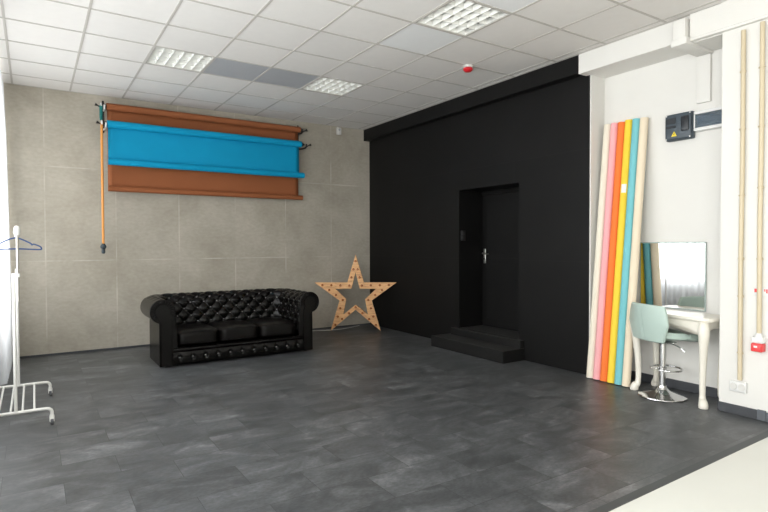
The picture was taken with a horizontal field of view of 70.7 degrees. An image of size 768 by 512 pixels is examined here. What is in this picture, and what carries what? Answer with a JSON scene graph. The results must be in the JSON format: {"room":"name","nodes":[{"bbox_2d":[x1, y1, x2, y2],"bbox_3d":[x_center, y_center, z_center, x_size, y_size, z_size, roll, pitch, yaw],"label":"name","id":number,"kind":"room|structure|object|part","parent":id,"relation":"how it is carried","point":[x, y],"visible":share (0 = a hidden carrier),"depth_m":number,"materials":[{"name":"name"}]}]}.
{"room":"studio","nodes":[
{"label":"studio","id":0,"kind":"room"},
{"bbox_2d":[3,83,369,355],"bbox_3d":[-2.402,-0.549,7.989,6.320,3.515,0.200,-1,1,-33],"label":"wall","id":1,"kind":"structure","parent":0,"point":[74,296],"depth_m":7.28,"materials":[{"name":"concrete"}]},
{"bbox_2d":[94,101,106,132],"bbox_3d":[-3.602,-1.804,6.867,0.119,0.420,0.334,-1,1,-33],"label":"bracket","id":2,"kind":"object","parent":1,"relation":"attached to","point":[105,126],"visible":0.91,"depth_m":6.89,"materials":[{"name":"black metal"}]},
{"bbox_2d":[99,103,302,199],"bbox_3d":[-2.446,-1.419,7.681,2.825,1.130,0.102,-1,1,-33],"label":"roll","id":3,"kind":"object","parent":2,"relation":"hanging from","point":[120,178],"visible":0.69,"depth_m":7.60,"materials":[{"name":"brown paper"}]},
{"bbox_3d":[-3.610,-1.823,6.902,0.036,0.194,0.072,-1,1,-33],"label":"pull chain","id":4,"kind":"part","parent":3,"relation":"part of","materials":[{"name":"teal plastic"}]},
{"bbox_2d":[100,120,304,253],"bbox_3d":[-2.400,-0.891,7.557,2.807,1.687,0.107,-1,1,-33],"label":"roll","id":5,"kind":"object","parent":2,"relation":"hanging from","point":[129,144],"visible":1,"depth_m":7.44,"materials":[{"name":"blue paper"}]},
{"bbox_3d":[-3.538,-0.902,6.799,0.027,1.530,0.063,-1,1,-33],"label":"pull chain","id":6,"kind":"part","parent":5,"relation":"part of","materials":[{"name":"orange plastic"}]},
{"bbox_2d":[20,323,369,357],"bbox_3d":[-2.530,1.202,7.814,5.465,0.022,0.010,-1,1,-33],"label":"baseboard","id":7,"kind":"structure","parent":1,"relation":"attached to","point":[365,323],"depth_m":7.08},
{"bbox_2d":[297,125,310,149],"bbox_3d":[-1.226,-1.844,8.408,0.119,0.420,0.334,-1,1,-33],"label":"bracket","id":8,"kind":"object","parent":1,"relation":"attached to","point":[297,125],"visible":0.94,"depth_m":8.39,"materials":[{"name":"black metal"}]},
{"bbox_2d":[336,127,340,134],"bbox_3d":[-0.739,-2.051,8.887,0.080,0.120,0.056,-1,1,-33],"label":"sensor","id":9,"kind":"object","parent":1,"relation":"attached to","point":[338,130],"visible":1,"depth_m":8.87,"materials":[{"name":"white plastic"}]},
{"bbox_2d":[0,0,727,129],"bbox_3d":[0.890,-2.184,2.871,6.320,0.350,12.317,-1,1,-33],"label":"ceiling","id":10,"kind":"structure","parent":0,"point":[511,31],"depth_m":5.27,"materials":[{"name":"tile"}]},
{"bbox_2d":[144,46,215,72],"bbox_3d":[-2.150,-2.101,5.682,0.600,0.096,0.600,-1,1,-33],"label":"ceiling light","id":11,"kind":"object","parent":10,"relation":"attached to","point":[158,56],"visible":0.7,"depth_m":5.74,"materials":[{"name":"metal"}]},
{"bbox_2d":[300,77,364,95],"bbox_3d":[-0.640,-2.126,6.661,0.600,0.096,0.600,-1,1,-33],"label":"ceiling light","id":12,"kind":"object","parent":10,"relation":"attached to","point":[324,85],"visible":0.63,"depth_m":6.72,"materials":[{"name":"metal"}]},
{"bbox_2d":[0,0,719,129],"bbox_3d":[0.652,-2.005,2.720,5.350,0.008,11.917,-1,1,-33],"label":"grid","id":13,"kind":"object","parent":10,"relation":"attached to","point":[89,8],"depth_m":5.42,"materials":[{"name":"metal"}]},
{"bbox_2d":[413,0,510,36],"bbox_3d":[0.667,-2.088,4.648,0.600,0.096,0.600,-1,1,-33],"label":"ceiling light","id":14,"kind":"object","parent":10,"relation":"attached to","point":[463,18],"visible":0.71,"depth_m":4.69,"materials":[{"name":"metal"}]},
{"bbox_2d":[463,64,472,72],"bbox_3d":[0.914,-2.035,5.889,0.110,0.067,0.110,-1,1,-33],"label":"smoke detector","id":15,"kind":"object","parent":10,"relation":"attached to","point":[467,68],"visible":1,"depth_m":5.85,"materials":[{"name":"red plastic"}]},
{"bbox_3d":[-1.472,-1.945,1.373,0.120,0.040,11.767,-1,1,-33],"label":"trim","id":16,"kind":"structure","parent":10,"relation":"attached to","visible":0},
{"bbox_2d":[0,70,12,385],"bbox_3d":[-3.820,-0.380,5.286,0.231,3.220,2.657,-1,1,-27],"label":"sheer curtain","id":17,"kind":"object","parent":16,"relation":"hanging from","point":[6,327],"visible":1,"depth_m":5.50,"materials":[{"name":"white fabric"}]},
{"bbox_2d":[0,324,767,511],"bbox_3d":[0.901,1.355,2.946,6.320,0.100,12.317,-1,1,-33],"label":"floor","id":18,"kind":"structure","parent":0,"point":[367,418],"depth_m":3.84,"materials":[{"name":"tile"}]},
{"bbox_2d":[0,226,54,423],"bbox_3d":[-2.993,0.527,4.411,0.500,1.517,0.994,-1,1,-33],"label":"clothes rack","id":19,"kind":"object","parent":18,"relation":"on","point":[15,276],"visible":1,"depth_m":4.03,"materials":[{"name":"metal"}]},
{"bbox_3d":[-2.731,0.651,4.022,0.053,1.045,0.030,-1,1,-33],"label":"post","id":20,"kind":"part","parent":19,"relation":"part of","materials":[{"name":"white metal"}]},
{"bbox_3d":[-3.251,0.636,4.806,0.033,1.045,0.030,-1,1,-33],"label":"post","id":21,"kind":"part","parent":19,"relation":"part of","materials":[{"name":"white metal"}]},
{"bbox_3d":[-2.722,0.081,4.018,0.017,0.525,0.017,-1,1,-33],"label":"post","id":22,"kind":"part","parent":19,"relation":"part of","materials":[{"name":"metal"}]},
{"bbox_2d":[0,231,41,249],"bbox_3d":[-2.996,-0.127,4.396,0.368,0.162,0.012,-1,1,-33],"label":"clothes hanger","id":23,"kind":"object","parent":19,"relation":"hanging from","point":[13,231],"visible":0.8,"depth_m":4.41,"materials":[{"name":"metal"}]},
{"bbox_3d":[-3.247,1.173,4.819,0.490,0.063,0.025,-1,1,-33],"label":"rail","id":24,"kind":"part","parent":19,"relation":"part of","materials":[{"name":"white metal"}]},
{"bbox_3d":[-2.735,1.188,4.030,0.470,0.063,0.025,-1,1,-33],"label":"rail","id":25,"kind":"part","parent":19,"relation":"part of","materials":[{"name":"white metal"}]},
{"bbox_2d":[140,288,318,367],"bbox_3d":[-1.969,0.848,6.902,2.060,0.765,1.015,-1,1,-33],"label":"sofa","id":26,"kind":"object","parent":18,"relation":"on","point":[194,327],"visible":1,"depth_m":6.77,"materials":[{"name":"black leather"}]},
{"bbox_3d":[-2.451,0.887,6.013,0.168,0.688,0.016,-1,1,-33],"label":"scroll panel","id":27,"kind":"part","parent":26,"relation":"part of","materials":[{"name":"black leather"}]},
{"bbox_3d":[-2.458,0.865,6.032,0.278,0.744,0.027,-1,1,-33],"label":"arm","id":28,"kind":"part","parent":26,"relation":"part of","materials":[{"name":"black leather"}]},
{"bbox_2d":[177,323,217,344],"bbox_3d":[-2.330,0.938,6.548,0.489,0.197,0.680,-1,1,-33],"label":"seat cushion","id":29,"kind":"object","parent":26,"relation":"on","point":[187,333],"depth_m":6.32,"materials":[{"name":"black leather"}]},
{"bbox_2d":[208,320,257,340],"bbox_3d":[-1.913,0.931,6.818,0.489,0.198,0.680,-1,1,-33],"label":"seat cushion","id":30,"kind":"object","parent":26,"relation":"on","point":[227,330],"depth_m":6.59,"materials":[{"name":"black leather"}]},
{"bbox_3d":[-1.967,1.124,6.906,1.490,0.186,0.800,-1,1,-33],"label":"frame","id":31,"kind":"part","parent":26,"relation":"part of","materials":[{"name":"black leather"}]},
{"bbox_3d":[-1.724,1.142,6.532,1.580,0.159,0.112,-1,1,-33],"label":"rail","id":32,"kind":"part","parent":26,"relation":"part of","materials":[{"name":"black leather"}]},
{"bbox_2d":[246,317,294,336],"bbox_3d":[-1.496,0.924,7.088,0.489,0.197,0.680,-1,1,-33],"label":"seat cushion","id":33,"kind":"object","parent":26,"relation":"on","point":[266,326],"depth_m":6.86,"materials":[{"name":"black leather"}]},
{"bbox_3d":[-0.975,0.840,6.994,0.278,0.744,0.027,-1,1,-33],"label":"arm","id":34,"kind":"part","parent":26,"relation":"part of","materials":[{"name":"black leather"}]},
{"bbox_3d":[-0.960,0.862,6.980,0.168,0.688,0.016,-1,1,-33],"label":"scroll panel","id":35,"kind":"part","parent":26,"relation":"part of","materials":[{"name":"black leather"}]},
{"bbox_2d":[313,325,359,330],"bbox_3d":[-1.020,1.185,8.634,1.552,0.010,0.175,-1,1,-33],"label":"power cable","id":36,"kind":"object","parent":18,"relation":"on","point":[358,325],"visible":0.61,"depth_m":8.69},
{"bbox_2d":[315,255,395,330],"bbox_3d":[-0.451,0.582,8.600,1.304,1.213,0.133,0,1,1],"label":"star","id":37,"kind":"object","parent":18,"relation":"on","point":[330,287],"visible":1,"depth_m":8.58,"materials":[{"name":"brown wood"}]},
{"bbox_2d":[431,333,523,363],"bbox_3d":[1.147,1.151,6.840,0.355,0.142,1.332,-1,1,-33],"label":"step","id":38,"kind":"structure","parent":18,"relation":"on","point":[503,354],"depth_m":6.60,"materials":[{"name":"black paint"}]},
{"bbox_2d":[451,325,523,348],"bbox_3d":[1.459,1.028,7.003,0.490,0.096,1.255,-1,1,-33],"label":"step","id":39,"kind":"structure","parent":38,"relation":"on","point":[510,338],"depth_m":6.92,"materials":[{"name":"black paint"}]},
{"bbox_2d":[586,124,610,377],"bbox_3d":[2.218,-0.060,5.573,0.350,2.610,0.077,-1,1,-33],"label":"paper roll","id":40,"kind":"object","parent":18,"relation":"on","point":[607,127],"visible":0.93,"depth_m":5.54,"materials":[{"name":"white paper"}]},
{"bbox_2d":[593,123,617,379],"bbox_3d":[2.261,-0.058,5.506,0.350,2.608,0.077,-1,1,-33],"label":"paper roll","id":41,"kind":"object","parent":18,"relation":"on","point":[614,126],"visible":0.93,"depth_m":5.48,"materials":[{"name":"pink paper"}]},
{"bbox_2d":[600,122,624,381],"bbox_3d":[2.304,-0.054,5.439,0.350,2.602,0.077,-1,1,-33],"label":"paper roll","id":42,"kind":"object","parent":18,"relation":"on","point":[621,125],"visible":0.92,"depth_m":5.41,"materials":[{"name":"orange paper"}]},
{"bbox_2d":[607,119,631,382],"bbox_3d":[2.347,-0.057,5.373,0.350,2.610,0.077,-1,1,-33],"label":"paper roll","id":43,"kind":"object","parent":18,"relation":"on","point":[628,123],"visible":0.93,"depth_m":5.34,"materials":[{"name":"yellow paper"}]},
{"bbox_2d":[614,118,639,384],"bbox_3d":[2.391,-0.053,5.306,0.350,2.606,0.077,-1,1,-33],"label":"paper roll","id":44,"kind":"object","parent":18,"relation":"on","point":[636,121],"visible":0.98,"depth_m":5.28,"materials":[{"name":"teal paper"}]},
{"bbox_2d":[622,117,648,386],"bbox_3d":[2.434,-0.049,5.239,0.350,2.600,0.077,-1,1,-33],"label":"paper roll","id":45,"kind":"object","parent":18,"relation":"on","point":[643,128],"visible":1,"depth_m":5.21,"materials":[{"name":"beige paper"}]},
{"bbox_2d":[629,302,697,401],"bbox_3d":[2.530,0.838,4.858,0.547,0.840,0.494,0,1,-12],"label":"stool","id":46,"kind":"object","parent":18,"relation":"on","point":[648,322],"visible":0.98,"depth_m":4.76,"materials":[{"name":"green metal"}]},
{"bbox_3d":[2.317,0.584,4.806,0.114,0.331,0.494,0,1,-12],"label":"backrest","id":47,"kind":"part","parent":46,"relation":"part of","materials":[{"name":"green leather"}]},
{"bbox_3d":[2.499,0.767,4.850,0.160,0.014,0.160,0,1,-12],"label":"seat plate","id":48,"kind":"part","parent":46,"relation":"part of","materials":[{"name":"silver metal"}]},
{"bbox_3d":[2.559,0.717,4.862,0.487,0.132,0.464,0,1,-12],"label":"seat","id":49,"kind":"part","parent":46,"relation":"part of","materials":[{"name":"green leather"}]},
{"bbox_2d":[630,309,719,409],"bbox_3d":[2.638,0.884,4.855,0.380,0.750,0.770,-1,1,-27],"label":"table","id":50,"kind":"object","parent":18,"relation":"on","point":[700,324],"visible":0.56,"depth_m":4.60,"materials":[{"name":"beige paint"}]},
{"bbox_3d":[2.361,0.897,5.077,0.092,0.716,0.092,-1,1,-27],"label":"leg","id":51,"kind":"part","parent":50,"relation":"part of","materials":[{"name":"beige paint"}]},
{"bbox_3d":[2.618,0.894,5.209,0.092,0.716,0.092,-1,1,-27],"label":"leg","id":52,"kind":"part","parent":50,"relation":"part of","materials":[{"name":"beige paint"}]},
{"bbox_2d":[640,242,706,311],"bbox_3d":[2.721,0.182,5.120,0.010,0.628,0.630,-1,1,-33],"label":"vanity mirror","id":53,"kind":"object","parent":50,"relation":"on","point":[672,274],"visible":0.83,"depth_m":5.09,"materials":[{"name":"clear glass"}]},
{"bbox_3d":[2.658,0.908,4.501,0.092,0.716,0.092,-1,1,-27],"label":"leg","id":54,"kind":"part","parent":50,"relation":"part of","materials":[{"name":"beige paint"}]},
{"bbox_3d":[2.915,0.905,4.633,0.092,0.716,0.092,-1,1,-27],"label":"leg","id":55,"kind":"part","parent":50,"relation":"part of","materials":[{"name":"beige paint"}]},
{"bbox_2d":[589,431,767,511],"bbox_3d":[0.719,1.354,2.510,5.542,0.082,0.055,-1,1,-34],"label":"trim","id":56,"kind":"structure","parent":18,"relation":"on","point":[614,504],"depth_m":3.18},
{"bbox_2d":[369,75,589,374],"bbox_3d":[1.215,-0.452,7.622,0.655,3.315,4.357,-1,1,-33],"label":"wall","id":57,"kind":"structure","parent":0,"point":[427,182],"depth_m":6.94,"materials":[{"name":"black paint"}]},
{"bbox_2d":[461,230,465,240],"bbox_3d":[1.078,-0.279,7.354,0.080,0.140,0.018,-1,1,-33],"label":"light switch","id":58,"kind":"object","parent":57,"relation":"attached to","point":[463,232],"visible":1,"depth_m":7.35,"materials":[{"name":"black plastic"}]},
{"bbox_2d":[364,55,583,141],"bbox_3d":[0.884,-2.014,7.401,0.135,0.200,4.317,-1,1,-33],"label":"trim","id":59,"kind":"structure","parent":57,"relation":"attached to","point":[568,69],"depth_m":6.73,"materials":[{"name":"black paint"}]},
{"bbox_2d":[481,187,518,330],"bbox_3d":[1.660,0.047,7.108,0.121,1.865,1.075,-1,1,-33],"label":"door","id":60,"kind":"structure","parent":57,"relation":"in","point":[500,208],"depth_m":7.25,"materials":[{"name":"wood"}]},
{"bbox_3d":[1.397,0.000,7.506,0.010,0.205,0.044,-1,1,-33],"label":"handle plate","id":61,"kind":"part","parent":60,"relation":"part of","materials":[{"name":"metal"}]},
{"bbox_3d":[1.679,0.047,7.121,0.075,1.865,1.075,-1,1,-33],"label":"frame","id":62,"kind":"part","parent":60,"relation":"part of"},
{"bbox_2d":[589,75,604,330],"bbox_3d":[2.409,-0.417,5.791,0.643,3.315,0.015,-1,1,-33],"label":"wall","id":63,"kind":"structure","parent":0,"point":[597,84],"depth_m":5.64,"materials":[{"name":"white paint"}]},
{"bbox_2d":[604,49,721,387],"bbox_3d":[2.873,-0.408,5.282,0.420,3.315,1.345,-1,1,-33],"label":"wall","id":64,"kind":"structure","parent":0,"point":[682,195],"depth_m":5.06,"materials":[{"name":"white paint"}]},
{"bbox_2d":[665,111,694,141],"bbox_3d":[2.738,-1.197,5.007,0.084,0.250,0.250,-1,1,-33],"label":"box","id":65,"kind":"object","parent":64,"relation":"attached to","point":[680,126],"visible":0.98,"depth_m":4.98,"materials":[{"name":"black plastic"}]},
{"bbox_2d":[694,106,721,131],"bbox_3d":[2.920,-1.210,4.739,0.070,0.176,0.373,-1,1,-33],"label":"switch panel","id":66,"kind":"object","parent":64,"relation":"attached to","point":[707,119],"visible":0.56,"depth_m":4.79,"materials":[{"name":"white plastic"}]},
{"bbox_2d":[719,19,767,412],"bbox_3d":[4.772,-0.345,2.026,0.780,3.315,6.215,-1,1,-33],"label":"wall","id":67,"kind":"structure","parent":0,"point":[754,364],"depth_m":4.29,"materials":[{"name":"white paint"}]},
{"bbox_2d":[579,0,767,77],"bbox_3d":[4.205,-1.898,2.454,0.420,0.245,7.600,-1,1,-33],"label":"ceiling beam","id":68,"kind":"structure","parent":67,"relation":"attached to","point":[652,46],"depth_m":4.88,"materials":[{"name":"white paint"}]},
{"bbox_2d":[671,18,722,103],"bbox_3d":[2.758,-1.693,4.622,0.454,0.645,0.375,-1,1,-33],"label":"duct","id":69,"kind":"object","parent":67,"relation":"attached to","point":[703,49],"visible":0.94,"depth_m":4.72,"materials":[{"name":"white paint"}]},
{"bbox_2d":[631,371,767,421],"bbox_3d":[4.237,1.262,2.488,0.380,0.085,7.520,-1,1,-33],"label":"baseboard","id":70,"kind":"structure","parent":67,"relation":"attached to","point":[672,383],"depth_m":4.81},
{"bbox_2d":[729,380,746,392],"bbox_3d":[2.826,1.042,4.317,0.031,0.084,0.124,-1,1,-33],"label":"wall socket","id":71,"kind":"object","parent":67,"relation":"attached to","point":[737,386],"visible":1,"depth_m":4.31,"materials":[{"name":"white plastic"}]},
{"bbox_2d":[730,383,736,388],"bbox_3d":[2.802,1.042,4.337,0.014,0.054,0.054,-1,1,-33],"label":"outlet","id":72,"kind":"object","parent":71,"relation":"attached to","point":[732,385],"depth_m":4.33,"materials":[{"name":"white plastic"}]},
{"bbox_2d":[738,384,744,390],"bbox_3d":[2.835,1.043,4.287,0.014,0.054,0.054,-1,1,-33],"label":"outlet","id":73,"kind":"object","parent":71,"relation":"attached to","point":[741,387],"depth_m":4.28,"materials":[{"name":"white plastic"}]},
{"bbox_2d":[737,30,745,380],"bbox_3d":[2.823,-0.392,4.270,0.048,2.755,0.049,1,2,38],"label":"conduit pipe","id":74,"kind":"object","parent":67,"relation":"attached to","point":[742,129],"visible":1,"depth_m":4.26,"materials":[{"name":"beige plastic"}]},
{"bbox_2d":[751,333,765,352],"bbox_3d":[2.882,0.666,4.170,0.084,0.143,0.084,-1,1,-33],"label":"socket","id":75,"kind":"object","parent":67,"relation":"attached to","point":[757,345],"visible":1,"depth_m":4.15,"materials":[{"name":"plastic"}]},
{"bbox_2d":[753,287,767,295],"bbox_3d":[2.915,0.277,4.180,0.007,0.060,0.112,-1,1,-33],"label":"tag","id":76,"kind":"object","parent":67,"relation":"attached to","point":[764,290],"visible":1,"depth_m":4.17,"materials":[{"name":"white plastic"}]},
{"bbox_2d":[756,21,765,332],"bbox_3d":[2.895,-0.587,4.156,0.046,2.400,0.050,0,1,25],"label":"conduit pipe","id":77,"kind":"object","parent":67,"relation":"attached to","point":[762,66],"visible":1,"depth_m":4.14,"materials":[{"name":"beige plastic"}]}
]}

